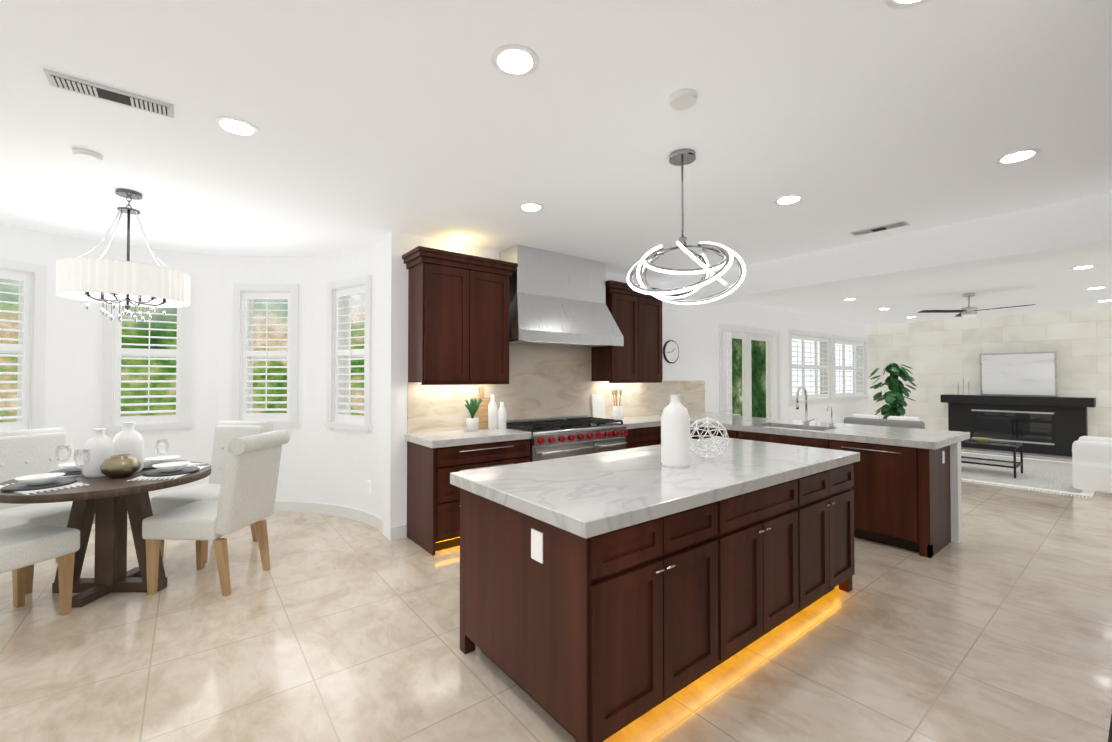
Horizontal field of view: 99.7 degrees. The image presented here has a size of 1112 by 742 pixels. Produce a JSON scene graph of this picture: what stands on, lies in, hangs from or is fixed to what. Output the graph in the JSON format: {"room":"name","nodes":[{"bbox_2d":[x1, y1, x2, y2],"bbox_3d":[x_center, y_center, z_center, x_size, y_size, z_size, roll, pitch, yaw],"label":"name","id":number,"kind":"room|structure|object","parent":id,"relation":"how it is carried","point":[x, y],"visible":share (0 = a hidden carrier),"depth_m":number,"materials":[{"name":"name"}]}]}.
{"room":"kitchen","nodes":[
{"label":"kitchen","id":0,"kind":"room"},
{"bbox_2d":[0,224,867,539],"bbox_3d":[2.649,0.131,4.739,15.450,2.700,8.560,1,-1,-38],"label":"wall","id":1,"kind":"structure","parent":0,"point":[323,470],"depth_m":4.82,"materials":[{"name":"white paint"}]},
{"bbox_2d":[0,258,46,431],"bbox_3d":[-4.715,-0.174,3.869,0.195,1.525,0.690,0,-1,23],"label":"nook window","id":2,"kind":"structure","parent":1,"relation":"in","point":[28,350],"depth_m":4.08,"materials":[{"name":"white wood"}]},
{"bbox_2d":[99,281,192,433],"bbox_3d":[-4.054,-0.163,4.684,0.690,1.525,0.195,1,-1,-35],"label":"nook window","id":3,"kind":"structure","parent":1,"relation":"in","point":[114,353],"depth_m":4.63,"materials":[{"name":"white wood"}]},
{"bbox_2d":[231,283,298,427],"bbox_3d":[-3.065,-0.158,5.014,0.690,1.525,0.195,0,-1,-2],"label":"nook window","id":4,"kind":"structure","parent":1,"relation":"in","point":[245,295],"depth_m":4.95,"materials":[{"name":"white wood"}]},
{"bbox_2d":[324,275,371,432],"bbox_3d":[-2.044,-0.162,4.758,0.690,1.525,0.195,0,-1,30],"label":"nook window","id":5,"kind":"structure","parent":1,"relation":"in","point":[341,354],"depth_m":4.79,"materials":[{"name":"white wood"}]},
{"bbox_2d":[366,480,370,492],"bbox_3d":[-1.813,1.118,4.535,0.070,0.120,0.007,-1,-1,40],"label":"outlet","id":6,"kind":"object","parent":1,"relation":"attached to","point":[368,483],"depth_m":4.53,"materials":[{"name":"white plastic"}]},
{"bbox_2d":[397,393,404,405],"bbox_3d":[-1.373,0.252,4.149,0.070,0.120,0.006,1,-1,-38],"label":"light switch","id":7,"kind":"object","parent":1,"relation":"attached to","point":[400,399],"depth_m":4.15,"materials":[{"name":"white plastic"}]},
{"bbox_2d":[402,246,517,384],"bbox_3d":[-0.866,-0.451,4.312,0.978,1.148,0.388,1,-1,-38],"label":"upper cabinet","id":8,"kind":"object","parent":1,"relation":"attached to","point":[458,318],"visible":1,"depth_m":4.14,"materials":[{"name":"brown wood"}]},
{"bbox_2d":[407,343,704,433],"bbox_3d":[0.438,0.135,5.563,4.475,0.885,0.015,1,-1,-38],"label":"backsplash panel","id":9,"kind":"object","parent":1,"relation":"attached to","point":[547,381],"visible":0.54,"depth_m":5.12,"materials":[{"name":"stone"}]},
{"bbox_2d":[499,244,623,346],"bbox_3d":[0.041,-0.746,4.944,1.380,0.939,0.518,1,-1,-38],"label":"range hood","id":10,"kind":"object","parent":1,"relation":"attached to","point":[557,299],"visible":0.92,"depth_m":4.76,"materials":[{"name":"silver metal"}]},
{"bbox_2d":[591,280,662,382],"bbox_3d":[0.883,-0.432,5.682,1.018,1.148,0.388,1,-1,-38],"label":"upper cabinet","id":11,"kind":"object","parent":1,"relation":"attached to","point":[637,356],"visible":0.88,"depth_m":5.51,"materials":[{"name":"brown wood"}]},
{"bbox_2d":[663,340,678,362],"bbox_3d":[1.584,-0.265,6.453,0.316,0.316,0.034,1,-1,-38],"label":"wall clock","id":12,"kind":"object","parent":1,"relation":"attached to","point":[670,351],"visible":1,"depth_m":6.43,"materials":[{"name":"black metal"}]},
{"bbox_2d":[719,323,780,418],"bbox_3d":[3.234,0.399,7.760,1.880,2.250,0.200,1,-1,-38],"label":"french door","id":13,"kind":"structure","parent":1,"relation":"in","point":[725,371],"depth_m":7.76,"materials":[{"name":"white wood"}]},
{"bbox_2d":[788,328,833,404],"bbox_3d":[4.935,-0.066,9.179,1.880,1.400,0.195,1,-1,-38],"label":"living room window","id":14,"kind":"structure","parent":1,"relation":"in","point":[826,362],"depth_m":9.26,"materials":[{"name":"white wood"}]},
{"bbox_2d":[833,334,868,401],"bbox_3d":[6.431,-0.049,10.350,1.880,1.400,0.195,1,-1,-38],"label":"living room window","id":15,"kind":"structure","parent":1,"relation":"in","point":[861,368],"depth_m":10.44,"materials":[{"name":"white wood"}]},
{"bbox_2d":[0,451,1111,741],"bbox_3d":[2.246,1.531,4.747,16.450,0.100,9.700,1,-1,-38],"label":"floor","id":16,"kind":"structure","parent":0,"point":[994,625],"depth_m":2.40,"materials":[{"name":"tile"}]},
{"bbox_2d":[0,524,79,615],"bbox_3d":[-3.196,0.937,2.578,0.490,1.025,0.700,0,-1,14],"label":"dining chair","id":17,"kind":"object","parent":16,"relation":"on","point":[23,547],"visible":1,"depth_m":2.78,"materials":[{"name":"fabric"}]},
{"bbox_2d":[0,427,94,594],"bbox_3d":[-3.679,0.949,3.361,0.700,1.025,0.490,0,-1,18],"label":"dining chair","id":18,"kind":"object","parent":16,"relation":"on","point":[27,452],"visible":0.44,"depth_m":3.37,"materials":[{"name":"fabric"}]},
{"bbox_2d":[0,461,210,607],"bbox_3d":[-2.966,1.078,3.129,1.070,0.760,1.070,0,-1,-1],"label":"dining table","id":19,"kind":"object","parent":16,"relation":"on","point":[108,502],"visible":0.58,"depth_m":3.08,"materials":[{"name":"brown wood"}]},
{"bbox_2d":[0,422,209,494],"bbox_3d":[-2.995,0.527,3.173,1.050,0.341,0.949,1,-1,-38],"label":"tableware","id":20,"kind":"object","parent":19,"relation":"on","point":[121,455],"visible":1,"depth_m":3.08,"materials":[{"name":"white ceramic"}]},
{"bbox_2d":[151,421,273,562],"bbox_3d":[-2.831,0.956,3.899,0.490,1.025,0.700,0,-1,10],"label":"dining chair","id":21,"kind":"object","parent":16,"relation":"on","point":[226,433],"visible":0.44,"depth_m":4.08,"materials":[{"name":"fabric"}]},
{"bbox_2d":[142,430,289,595],"bbox_3d":[-2.342,0.947,3.264,0.700,1.025,0.490,0,-1,2],"label":"dining chair","id":22,"kind":"object","parent":16,"relation":"on","point":[249,480],"visible":1,"depth_m":3.08,"materials":[{"name":"fabric"}]},
{"bbox_2d":[405,436,531,555],"bbox_3d":[-0.778,1.047,4.232,0.934,0.855,0.588,1,-1,-38],"label":"base cabinet","id":23,"kind":"object","parent":16,"relation":"on","point":[433,503],"depth_m":3.87,"materials":[{"name":"brown wood"}]},
{"bbox_2d":[405,428,531,447],"bbox_3d":[-0.784,0.588,4.227,0.961,0.061,0.598,1,-1,-38],"label":"countertop","id":24,"kind":"structure","parent":23,"relation":"on","point":[426,439],"depth_m":4.04,"materials":[{"name":"white stone"}]},
{"bbox_2d":[465,399,481,431],"bbox_3d":[-0.779,0.409,4.405,0.184,0.302,0.158,1,-1,-38],"label":"potted plant","id":25,"kind":"object","parent":24,"relation":"on","point":[472,407],"visible":1,"depth_m":4.36,"materials":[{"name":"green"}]},
{"bbox_2d":[472,386,490,428],"bbox_3d":[-0.719,0.356,4.601,0.220,0.413,0.064,1,-1,-38],"label":"cutting board","id":26,"kind":"object","parent":24,"relation":"on","point":[481,413],"visible":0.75,"depth_m":4.59,"materials":[{"name":"beige wood"}]},
{"bbox_2d":[488,395,505,428],"bbox_3d":[-0.571,0.398,4.571,0.173,0.330,0.123,1,-1,-38],"label":"bottle","id":27,"kind":"object","parent":24,"relation":"on","point":[496,419],"visible":1,"depth_m":4.54,"materials":[{"name":"white ceramic"}]},
{"bbox_2d":[506,415,626,461],"bbox_3d":[0.105,0.995,4.862,1.220,0.975,0.683,1,-1,-38],"label":"range","id":28,"kind":"object","parent":16,"relation":"on","point":[558,437],"visible":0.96,"depth_m":4.65,"materials":[{"name":"silver metal"}]},
{"bbox_2d":[625,424,660,448],"bbox_3d":[0.905,1.065,5.550,0.879,0.855,0.588,1,-1,-38],"label":"base cabinet","id":29,"kind":"object","parent":16,"relation":"on","point":[636,437],"depth_m":5.25,"materials":[{"name":"brown wood"}]},
{"bbox_2d":[613,412,740,427],"bbox_3d":[1.459,0.614,5.984,2.281,0.061,0.598,1,-1,-38],"label":"countertop","id":30,"kind":"structure","parent":29,"relation":"on","point":[639,421],"depth_m":5.59,"materials":[{"name":"white stone"}]},
{"bbox_2d":[591,389,622,419],"bbox_3d":[0.628,0.395,5.555,0.379,0.364,0.212,1,-1,-38],"label":"utensils","id":31,"kind":"object","parent":30,"relation":"on","point":[598,405],"visible":0.85,"depth_m":5.55,"materials":[{"name":"white ceramic"}]},
{"bbox_2d":[460,461,858,741],"bbox_3d":[0.744,1.026,2.775,2.376,0.855,1.024,1,-1,-38],"label":"kitchen island","id":32,"kind":"object","parent":16,"relation":"on","point":[605,595],"depth_m":2.02,"materials":[{"name":"wood"}]},
{"bbox_2d":[450,437,859,540],"bbox_3d":[0.736,0.568,2.797,2.450,0.061,1.070,1,-1,-38],"label":"island countertop","id":33,"kind":"structure","parent":32,"relation":"on","point":[580,495],"depth_m":2.30,"materials":[{"name":"white stone"}]},
{"bbox_2d":[661,395,689,467],"bbox_3d":[0.676,0.336,2.658,0.160,0.400,0.160,1,-1,-38],"label":"vase","id":34,"kind":"object","parent":33,"relation":"on","point":[675,435],"visible":1,"depth_m":2.59,"materials":[{"name":"white ceramic"}]},
{"bbox_2d":[690,417,728,458],"bbox_3d":[0.922,0.410,2.862,0.244,0.256,0.256,1,-1,-38],"label":"decorative sphere","id":35,"kind":"object","parent":33,"relation":"on","point":[707,421],"visible":0.9,"depth_m":2.81,"materials":[{"name":"white metal"}]},
{"bbox_2d":[690,424,728,438],"bbox_3d":[1.923,1.064,5.434,0.620,0.855,0.890,1,-1,-38],"label":"base cabinet","id":36,"kind":"object","parent":16,"relation":"on","point":[700,431],"depth_m":5.25,"materials":[{"name":"brown wood"}]},
{"bbox_2d":[729,428,816,447],"bbox_3d":[2.413,1.055,4.809,0.620,0.855,0.968,1,-1,-38],"label":"base cabinet","id":37,"kind":"object","parent":16,"relation":"on","point":[737,433],"depth_m":4.64,"materials":[{"name":"brown wood"}]},
{"bbox_2d":[817,436,952,557],"bbox_3d":[2.914,1.046,4.169,0.620,0.855,0.795,1,-1,-38],"label":"base cabinet","id":38,"kind":"object","parent":16,"relation":"on","point":[907,487],"depth_m":3.87,"materials":[{"name":"brown wood"}]},
{"bbox_2d":[690,416,968,451],"bbox_3d":[2.602,0.599,4.931,1.080,0.061,2.470,1,-1,-38],"label":"countertop","id":39,"kind":"structure","parent":38,"relation":"on","point":[920,438],"depth_m":4.43,"materials":[{"name":"white stone"}]},
{"bbox_2d":[796,386,833,426],"bbox_3d":[2.661,0.360,4.835,0.245,0.413,0.296,1,-1,-38],"label":"faucet","id":40,"kind":"object","parent":39,"relation":"on","point":[806,421],"visible":1,"depth_m":4.92,"materials":[{"name":"silver metal"}]},
{"bbox_2d":[868,362,915,418],"bbox_3d":[6.796,0.684,9.535,0.799,1.731,0.854,1,-1,-38],"label":"leaf plant","id":41,"kind":"object","parent":16,"relation":"on","point":[893,397],"visible":0.81,"depth_m":9.44,"materials":[{"name":"green plant"}]},
{"bbox_2d":[940,394,1095,460],"bbox_3d":[8.515,1.006,8.776,0.619,1.065,2.060,1,-1,-38],"label":"fireplace","id":42,"kind":"object","parent":16,"relation":"on","point":[1048,427],"visible":0.77,"depth_m":8.66,"materials":[{"name":"black metal"}]},
{"bbox_2d":[957,373,969,394],"bbox_3d":[8.137,0.256,9.367,0.060,0.450,0.217,1,-1,-38],"label":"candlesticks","id":43,"kind":"object","parent":42,"relation":"on","point":[963,386],"visible":0.94,"depth_m":9.36,"materials":[{"name":"silver metal"}]},
{"bbox_2d":[979,351,1057,396],"bbox_3d":[8.656,0.064,8.811,0.102,0.820,1.040,1,-1,-38],"label":"picture","id":44,"kind":"object","parent":42,"relation":"on","point":[1032,374],"visible":1,"depth_m":8.77,"materials":[{"name":"silver metal"}]},
{"bbox_2d":[961,452,1095,497],"bbox_3d":[6.811,1.513,7.434,3.270,0.013,2.400,1,-1,-38],"label":"living room rug","id":45,"kind":"object","parent":16,"relation":"on","point":[1049,476],"visible":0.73,"depth_m":6.80,"materials":[{"name":"white carpet"}]},
{"bbox_2d":[844,414,924,428],"bbox_3d":[4.951,1.071,6.936,0.900,0.856,0.960,1,-1,-38],"label":"loveseat","id":46,"kind":"object","parent":45,"relation":"on","point":[894,421],"visible":0.19,"depth_m":6.63,"materials":[{"name":"grey fabric"}]},
{"bbox_2d":[961,437,1022,477],"bbox_3d":[6.376,1.253,7.020,0.574,0.496,0.804,1,-1,-38],"label":"coffee table","id":47,"kind":"object","parent":45,"relation":"on","point":[987,440],"visible":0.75,"depth_m":6.87,"materials":[{"name":"black metal"}]},
{"bbox_2d":[1072,436,1111,492],"bbox_3d":[6.956,1.039,5.674,0.900,0.810,0.940,1,-1,-38],"label":"armchair","id":48,"kind":"object","parent":16,"relation":"on","point":[1091,463],"visible":1,"depth_m":5.63,"materials":[{"name":"white fabric"}]},
{"bbox_2d":[1108,713,1111,741],"bbox_3d":[2.735,1.441,2.260,1.850,0.010,0.040,1,-1,-38],"label":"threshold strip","id":49,"kind":"object","parent":16,"relation":"on","point":[1110,736],"depth_m":1.86,"materials":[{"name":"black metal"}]},
{"bbox_2d":[0,0,1111,325],"bbox_3d":[2.246,-1.104,4.785,16.450,0.430,9.700,1,-1,-38],"label":"ceiling","id":50,"kind":"structure","parent":0,"point":[374,120],"depth_m":2.51,"materials":[{"name":"white paint"}]},
{"bbox_2d":[72,148,102,162],"bbox_3d":[-2.651,-1.234,2.658,0.129,0.030,0.207,1,-1,-38],"label":"smoke detector","id":51,"kind":"object","parent":50,"relation":"in","point":[83,154],"depth_m":2.67,"materials":[{"name":"white plastic"}]},
{"bbox_2d":[43,68,173,118],"bbox_3d":[-1.969,-1.242,2.090,0.414,0.030,0.152,1,-1,-38],"label":"ceiling vent","id":52,"kind":"object","parent":50,"relation":"in","point":[55,79],"depth_m":2.11,"materials":[{"name":"white metal"}]},
{"bbox_2d":[56,188,190,322],"bbox_3d":[-2.965,-0.790,3.252,0.683,0.901,0.683,1,-1,-38],"label":"drum chandelier","id":53,"kind":"object","parent":50,"relation":"hanging from","point":[128,283],"visible":1,"depth_m":3.10,"materials":[{"name":"white fabric"}]},
{"bbox_2d":[213,116,258,136],"bbox_3d":[-1.637,-1.250,2.406,0.195,0.006,0.195,1,-1,-44],"label":"recessed light","id":54,"kind":"object","parent":50,"relation":"in","point":[232,125],"depth_m":2.39,"materials":[{"name":"white"}]},
{"bbox_2d":[491,44,538,76],"bbox_3d":[-0.166,-1.257,1.906,0.195,0.006,0.195,0,-1,28],"label":"recessed light","id":55,"kind":"object","parent":50,"relation":"in","point":[513,60],"depth_m":1.89,"materials":[{"name":"white"}]},
{"bbox_2d":[518,202,543,211],"bbox_3d":[-0.188,-1.234,3.540,0.195,0.006,0.195,1,-1,-44],"label":"recessed light","id":56,"kind":"object","parent":50,"relation":"in","point":[529,206],"depth_m":3.53,"materials":[{"name":"white"}]},
{"bbox_2d":[669,88,697,110],"bbox_3d":[0.575,-1.242,2.122,0.162,0.030,0.151,1,-1,-38],"label":"smoke detector","id":57,"kind":"object","parent":50,"relation":"in","point":[683,99],"depth_m":2.13,"materials":[{"name":"white plastic"}]},
{"bbox_2d":[627,149,745,304],"bbox_3d":[0.745,-0.829,2.724,0.556,0.838,0.659,1,-1,-38],"label":"pendant light","id":58,"kind":"object","parent":50,"relation":"hanging from","point":[680,157],"visible":1,"depth_m":2.64,"materials":[{"name":"silver metal"}]},
{"bbox_2d":[774,194,803,204],"bbox_3d":[1.682,-1.236,3.391,0.195,0.006,0.195,-1,-1,43],"label":"recessed light","id":59,"kind":"object","parent":50,"relation":"in","point":[788,199],"depth_m":3.38,"materials":[{"name":"white"}]},
{"bbox_2d":[850,220,909,235],"bbox_3d":[2.727,-1.215,3.961,0.166,0.030,0.403,1,-1,-38],"label":"ceiling vent","id":60,"kind":"object","parent":50,"relation":"in","point":[902,223],"depth_m":4.00,"materials":[{"name":"white metal"}]},
{"bbox_2d":[884,0,928,8],"bbox_3d":[1.192,-1.262,1.535,0.195,0.006,0.195,-1,-1,43],"label":"recessed light","id":61,"kind":"object","parent":50,"relation":"in","point":[896,4],"depth_m":1.61,"materials":[{"name":"white"}]},
{"bbox_2d":[918,293,1035,317],"bbox_3d":[6.044,-0.941,6.705,1.219,0.340,1.163,1,-1,-38],"label":"ceiling fan","id":62,"kind":"object","parent":50,"relation":"hanging from","point":[968,312],"visible":1,"depth_m":6.71,"materials":[{"name":"silver metal"}]},
{"bbox_2d":[995,148,1041,164],"bbox_3d":[2.684,-1.245,2.728,0.195,0.006,0.195,1,-1,-44],"label":"recessed light","id":63,"kind":"object","parent":50,"relation":"in","point":[1025,154],"depth_m":2.72,"materials":[{"name":"white"}]},
{"bbox_2d":[1070,265,1096,269],"bbox_3d":[5.760,-1.131,5.124,0.195,0.006,0.195,1,-1,-44],"label":"recessed light","id":64,"kind":"object","parent":50,"relation":"in","point":[1087,266],"depth_m":5.11,"materials":[{"name":"white"}]},
{"bbox_2d":[1086,286,1107,288],"bbox_3d":[7.256,-1.114,6.295,0.195,0.006,0.195,-1,-1,43],"label":"recessed light","id":65,"kind":"object","parent":50,"relation":"in","point":[1101,286],"depth_m":6.26,"materials":[{"name":"white"}]},
{"bbox_2d":[867,307,1111,437],"bbox_3d":[9.186,0.187,8.678,0.300,2.700,6.300,1,-1,-38],"label":"stone wall","id":66,"kind":"structure","parent":0,"point":[939,357],"depth_m":9.38,"materials":[{"name":"stone"}]},
{"label":"outside","id":67,"kind":"structure","parent":0,"visible":0},
{"bbox_2d":[0,278,765,421],"bbox_3d":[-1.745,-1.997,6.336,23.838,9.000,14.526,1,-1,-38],"label":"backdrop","id":68,"kind":"structure","parent":67,"point":[758,363],"depth_m":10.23,"materials":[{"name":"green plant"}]}
]}

